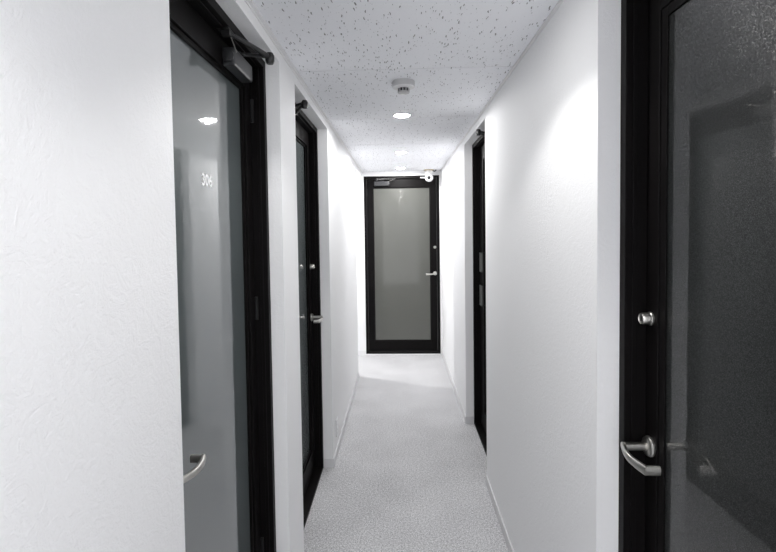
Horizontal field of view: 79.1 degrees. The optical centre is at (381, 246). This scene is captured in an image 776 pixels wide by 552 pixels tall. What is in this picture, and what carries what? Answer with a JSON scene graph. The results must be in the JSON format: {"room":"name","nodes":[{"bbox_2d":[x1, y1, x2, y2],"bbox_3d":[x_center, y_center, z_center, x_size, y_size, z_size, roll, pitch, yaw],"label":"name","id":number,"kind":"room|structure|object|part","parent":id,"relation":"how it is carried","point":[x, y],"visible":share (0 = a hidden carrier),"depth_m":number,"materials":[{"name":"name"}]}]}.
{"room":"office corridor","nodes":[
{"label":"office corridor","id":0,"kind":"room"},
{"bbox_2d":[0,0,361,551],"bbox_3d":[-0.468,0.362,2.038,0.170,2.338,7.808,-1,2,2],"label":"wall","id":1,"kind":"structure","parent":0,"point":[91,455],"depth_m":0.76,"materials":[{"name":"white paint"}]},
{"bbox_2d":[169,0,275,551],"bbox_3d":[-0.471,0.423,1.443,0.186,2.262,0.895,-1,2,2],"label":"door","id":2,"kind":"structure","parent":1,"relation":"in","point":[218,77],"depth_m":1.55,"materials":[{"name":"black metal"}]},
{"bbox_3d":[-0.470,0.539,1.132,0.066,0.027,0.137,0,2,16],"label":"lever","id":3,"kind":"part","parent":2,"relation":"part of","materials":[{"name":"silver metal"}]},
{"bbox_3d":[-0.470,-0.666,1.597,0.093,0.042,0.233,0,2,25],"label":"closer arm","id":4,"kind":"part","parent":2,"relation":"part of","materials":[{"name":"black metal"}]},
{"bbox_2d":[244,0,362,172],"bbox_3d":[-0.391,-0.779,1.992,0.016,0.016,7.808,-1,2,2],"label":"trim","id":5,"kind":"structure","parent":1,"relation":"attached to","point":[250,3],"depth_m":1.98,"materials":[{"name":"white plastic"}]},
{"bbox_2d":[295,100,323,527],"bbox_3d":[-0.433,0.378,2.646,0.196,2.262,0.964,-1,2,2],"label":"door","id":6,"kind":"structure","parent":1,"relation":"in","point":[310,318],"depth_m":3.03,"materials":[{"name":"black metal"}]},
{"bbox_3d":[-0.448,-0.695,2.373,0.098,0.042,0.237,-2,2,-23],"label":"closer arm","id":7,"kind":"part","parent":6,"relation":"part of","materials":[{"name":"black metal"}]},
{"bbox_3d":[-0.503,0.361,2.647,0.006,1.987,0.791,-1,2,2],"label":"glass pane","id":8,"kind":"part","parent":6,"relation":"part of","materials":[{"name":"grey glass"}]},
{"bbox_3d":[-0.411,0.468,3.025,0.066,0.027,0.137,-1,2,-11],"label":"lever","id":9,"kind":"part","parent":6,"relation":"part of","materials":[{"name":"silver metal"}]},
{"bbox_2d":[335,417,337,436],"bbox_3d":[-0.318,1.277,3.329,0.012,0.120,0.070,-1,2,2],"label":"wall outlet","id":10,"kind":"object","parent":1,"relation":"attached to","point":[336,420],"visible":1,"depth_m":3.30,"materials":[{"name":"white plastic"}]},
{"bbox_2d":[324,371,358,467],"bbox_3d":[-0.328,1.422,4.149,0.088,0.060,1.983,-1,2,2],"label":"baseboard","id":11,"kind":"structure","parent":1,"relation":"attached to","point":[328,463],"depth_m":3.55,"materials":[{"name":"white plastic"}]},
{"bbox_2d":[355,171,441,354],"bbox_3d":[-1.010,0.221,6.046,3.528,2.338,0.170,-1,2,2],"label":"wall","id":12,"kind":"structure","parent":0,"point":[359,181],"depth_m":5.92,"materials":[{"name":"white paint"}]},
{"bbox_2d":[358,351,365,354],"bbox_3d":[-1.480,1.369,6.018,2.563,0.060,0.008,-1,2,2],"label":"baseboard","id":13,"kind":"structure","parent":12,"relation":"attached to","point":[359,352],"depth_m":5.97,"materials":[{"name":"white plastic"}]},
{"bbox_2d":[364,175,440,353],"bbox_3d":[0.257,0.238,5.928,0.941,2.244,0.177,-1,2,2],"label":"door","id":14,"kind":"structure","parent":12,"relation":"in","point":[402,231],"depth_m":5.98,"materials":[{"name":"black metal"}]},
{"bbox_3d":[0.259,0.229,5.988,0.728,1.956,0.006,-1,2,2],"label":"glass pane","id":15,"kind":"part","parent":14,"relation":"part of","materials":[{"name":"grey glass"}]},
{"bbox_2d":[365,354,440,354],"bbox_3d":[0.265,1.367,5.977,0.966,0.018,0.062,-1,2,2],"label":"trim","id":16,"kind":"structure","parent":12,"relation":"attached to","point":[365,354],"depth_m":5.95,"materials":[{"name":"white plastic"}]},
{"bbox_2d":[253,0,558,171],"bbox_3d":[-1.084,-0.806,2.101,3.698,0.050,7.978,-1,2,2],"label":"ceiling","id":17,"kind":"structure","parent":0,"point":[349,54],"depth_m":2.00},
{"bbox_2d":[393,113,410,117],"bbox_3d":[0.127,-0.825,2.969,0.118,0.010,0.118,-1,2,2],"label":"recessed light","id":18,"kind":"object","parent":17,"relation":"in","point":[397,115],"visible":1,"depth_m":2.95,"materials":[{"name":"white plastic"}]},
{"bbox_2d":[392,78,414,94],"bbox_3d":[0.105,-0.776,2.295,0.111,0.058,0.111,-1,2,2],"label":"smoke detector","id":19,"kind":"object","parent":17,"relation":"attached to","point":[403,85],"visible":1,"depth_m":2.26,"materials":[{"name":"grey plastic"}]},
{"bbox_2d":[421,169,435,181],"bbox_3d":[0.571,-0.865,5.745,0.142,0.153,0.157,1,3,41],"label":"security camera","id":20,"kind":"object","parent":17,"relation":"attached to","point":[429,177],"visible":1,"depth_m":5.70,"materials":[{"name":"beige plastic"}]},
{"bbox_2d":[304,355,508,551],"bbox_3d":[-1.051,1.560,2.189,3.698,0.050,7.978,-1,2,2],"label":"floor","id":21,"kind":"structure","parent":0,"point":[408,473],"depth_m":3.06,"materials":[{"name":"grey carpet"}]},
{"bbox_2d":[441,0,620,551],"bbox_3d":[0.695,0.345,2.079,0.170,2.338,7.978,-1,2,2],"label":"wall","id":22,"kind":"structure","parent":0,"point":[552,129],"depth_m":1.66,"materials":[{"name":"white paint"}]},
{"bbox_2d":[442,350,473,423],"bbox_3d":[0.753,1.380,4.887,0.068,0.060,2.104,-1,2,2],"label":"baseboard","id":23,"kind":"structure","parent":22,"relation":"attached to","point":[467,419],"depth_m":4.25,"materials":[{"name":"white plastic"}]},
{"bbox_2d":[472,129,486,455],"bbox_3d":[0.728,0.336,3.345,0.195,2.262,0.912,-1,2,2],"label":"door","id":24,"kind":"structure","parent":22,"relation":"in","point":[478,148],"depth_m":3.74,"materials":[{"name":"black metal"}]},
{"bbox_3d":[0.698,-0.738,3.100,0.098,0.042,0.236,0,2,27],"label":"closer arm","id":25,"kind":"part","parent":24,"relation":"part of","materials":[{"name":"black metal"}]},
{"bbox_3d":[0.780,0.125,3.698,0.011,0.151,0.096,-1,2,2],"label":"pull plate","id":26,"kind":"part","parent":24,"relation":"part of","materials":[{"name":"grey metal"}]},
{"bbox_3d":[0.784,0.387,3.708,0.011,0.160,0.096,-1,2,2],"label":"pull plate","id":27,"kind":"part","parent":24,"relation":"part of","materials":[{"name":"grey metal"}]},
{"bbox_2d":[485,474,513,551],"bbox_3d":[0.651,1.484,2.121,0.068,0.060,1.641,-1,2,2],"label":"baseboard","id":28,"kind":"structure","parent":22,"relation":"attached to","point":[496,508],"depth_m":2.53,"materials":[{"name":"white plastic"}]},
{"bbox_2d":[440,0,563,170],"bbox_3d":[0.585,-0.795,1.956,0.012,0.006,7.808,-1,2,2],"label":"trim","id":29,"kind":"structure","parent":22,"relation":"attached to","point":[560,2],"depth_m":2.03,"materials":[{"name":"white plastic"}]},
{"bbox_2d":[618,0,775,551],"bbox_3d":[0.633,0.431,0.816,0.189,2.262,0.903,-1,2,2],"label":"door","id":30,"kind":"structure","parent":22,"relation":"in","point":[697,321],"depth_m":1.02,"materials":[{"name":"black metal"}]},
{"bbox_3d":[0.675,0.430,0.814,0.105,2.262,0.903,-1,2,2],"label":"frame","id":31,"kind":"part","parent":30,"relation":"part of","materials":[{"name":"black metal"}]},
{"bbox_3d":[0.637,0.522,1.165,0.066,0.027,0.137,0,2,16],"label":"lever","id":32,"kind":"part","parent":30,"relation":"part of","materials":[{"name":"silver metal"}]}
]}

